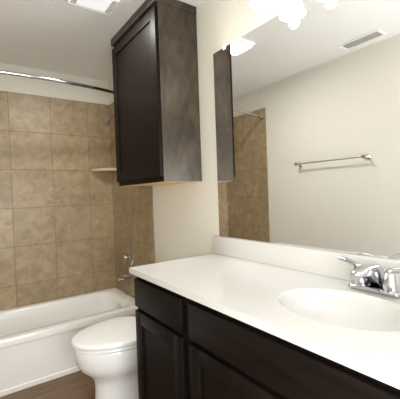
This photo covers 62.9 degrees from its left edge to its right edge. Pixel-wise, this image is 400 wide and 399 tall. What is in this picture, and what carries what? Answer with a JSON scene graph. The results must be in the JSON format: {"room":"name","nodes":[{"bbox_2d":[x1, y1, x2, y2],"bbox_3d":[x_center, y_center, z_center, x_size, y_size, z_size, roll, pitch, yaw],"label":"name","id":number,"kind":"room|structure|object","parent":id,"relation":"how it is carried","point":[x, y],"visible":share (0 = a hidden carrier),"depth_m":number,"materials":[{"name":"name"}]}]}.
{"room":"bathroom","nodes":[
{"label":"bathroom","id":0,"kind":"room"},
{"bbox_2d":[0,371,94,398],"bbox_3d":[-0.362,1.310,1.355,1.724,0.100,3.950,-3,1,-36],"label":"floor","id":1,"kind":"structure","parent":0,"point":[78,385],"depth_m":2.18,"materials":[{"name":"brown wood"}]},
{"bbox_2d":[0,288,137,396],"bbox_3d":[-1.251,1.092,2.586,1.504,0.362,0.698,-3,1,-36],"label":"bathtub","id":2,"kind":"object","parent":1,"relation":"on","point":[36,347],"visible":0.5,"depth_m":2.38,"materials":[{"name":"white ceramic"}]},
{"bbox_2d":[71,316,138,398],"bbox_3d":[-0.432,0.884,2.083,0.733,0.735,0.460,-3,1,-36],"label":"toilet","id":3,"kind":"object","parent":1,"relation":"on","point":[105,351],"visible":0.46,"depth_m":1.88,"materials":[{"name":"white ceramic"}]},
{"bbox_2d":[129,252,399,398],"bbox_3d":[0.331,0.781,1.181,0.554,0.914,1.533,-3,1,-36],"label":"bathroom vanity","id":4,"kind":"object","parent":1,"relation":"on","point":[231,318],"depth_m":1.09,"materials":[{"name":"brown wood"}]},
{"bbox_2d":[0,63,108,104],"bbox_3d":[-1.525,0.061,2.902,1.524,2.431,0.100,-3,1,-36],"label":"wall","id":5,"kind":"structure","parent":0,"point":[23,85],"depth_m":2.98,"materials":[{"name":"beige paint"}]},
{"bbox_2d":[0,91,115,310],"bbox_3d":[-1.495,0.029,2.858,1.524,1.895,0.008,-3,1,-36],"label":"tile","id":6,"kind":"structure","parent":5,"relation":"attached to","point":[56,223],"depth_m":2.97,"materials":[{"name":"beige tile"}]},
{"bbox_2d":[91,168,116,171],"bbox_3d":[-0.913,-0.287,3.147,0.200,0.025,0.200,-3,1,-36],"label":"corner shelf","id":7,"kind":"object","parent":5,"relation":"attached to","point":[103,170],"visible":0.9,"depth_m":3.10,"materials":[{"name":"ceramic"}]},
{"bbox_2d":[0,0,203,81],"bbox_3d":[-0.452,-1.219,1.316,1.724,0.100,3.950,-3,1,-36],"label":"ceiling","id":8,"kind":"structure","parent":0,"point":[62,36],"depth_m":2.32,"materials":[{"name":"white paint"}]},
{"bbox_2d":[68,0,119,14],"bbox_3d":[-0.618,-1.158,1.909,0.250,0.026,0.190,-3,1,-36],"label":"recessed light","id":9,"kind":"object","parent":8,"relation":"in","point":[106,7],"visible":0.98,"depth_m":1.93,"materials":[{"name":"white plastic"}]},
{"bbox_2d":[108,0,397,262],"bbox_3d":[0.254,0.015,1.807,0.100,2.431,3.950,-3,1,-36],"label":"wall","id":10,"kind":"structure","parent":0,"point":[186,220],"depth_m":2.01,"materials":[{"name":"beige paint"}]},
{"bbox_2d":[109,102,154,297],"bbox_3d":[-0.621,0.146,2.947,0.008,2.195,0.860,-3,1,-36],"label":"tile","id":11,"kind":"structure","parent":10,"relation":"attached to","point":[133,217],"depth_m":2.97,"materials":[{"name":"brown tile"}]},
{"bbox_2d":[103,114,113,126],"bbox_3d":[-0.767,-0.723,2.917,0.198,0.156,0.068,-3,1,-36],"label":"shower head","id":12,"kind":"object","parent":11,"relation":"attached to","point":[107,123],"visible":0.52,"depth_m":2.88},
{"bbox_2d":[117,273,131,281],"bbox_3d":[-0.687,0.703,2.960,0.126,0.057,0.054,-3,1,-36],"label":"tub spout","id":13,"kind":"object","parent":11,"relation":"attached to","point":[124,277],"visible":0.98,"depth_m":2.94,"materials":[{"name":"silver metal"}]},
{"bbox_2d":[123,248,133,265],"bbox_3d":[-0.669,0.525,2.974,0.067,0.170,0.170,-3,1,-36],"label":"shower valve","id":14,"kind":"object","parent":11,"relation":"attached to","point":[128,257],"visible":1,"depth_m":2.95,"materials":[{"name":"silver metal"}]},
{"bbox_2d":[111,0,201,185],"bbox_3d":[-0.321,-0.644,2.223,0.295,1.080,0.680,-3,1,-36],"label":"upper cabinet","id":15,"kind":"object","parent":10,"relation":"attached to","point":[156,91],"visible":1,"depth_m":1.99,"materials":[{"name":"brown wood"}]},
{"bbox_2d":[250,0,277,9],"bbox_3d":[0.464,-0.994,1.215,0.165,0.240,0.765,-3,1,-36],"label":"sconce","id":16,"kind":"object","parent":10,"relation":"attached to","point":[261,4],"visible":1,"depth_m":1.49,"materials":[{"name":"white glass"}]},
{"bbox_2d":[213,0,399,259],"bbox_3d":[0.525,-0.328,1.308,0.009,1.072,1.476,-3,1,-36],"label":"mirror","id":17,"kind":"object","parent":10,"relation":"attached to","point":[307,105],"visible":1,"depth_m":1.37,"materials":[{"name":"clear glass"}]},
{"bbox_2d":[213,236,399,287],"bbox_3d":[0.530,0.262,1.328,0.020,0.104,1.533,-3,1,-36],"label":"backsplash","id":18,"kind":"structure","parent":10,"relation":"attached to","point":[358,267],"depth_m":1.36,"materials":[{"name":"white stone"}]},
{"bbox_3d":[-1.903,0.205,2.135,0.008,2.195,0.692,-3,1,-36],"label":"wall tile","id":19,"kind":"structure","parent":0,"visible":0},
{"bbox_2d":[0,70,112,93],"bbox_3d":[-1.125,-0.829,2.284,1.513,0.060,0.164,-3,1,-36],"label":"rod","id":20,"kind":"object","parent":19,"relation":"attached to","point":[5,72],"visible":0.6,"depth_m":2.27,"materials":[{"name":"silver metal"}]}
]}

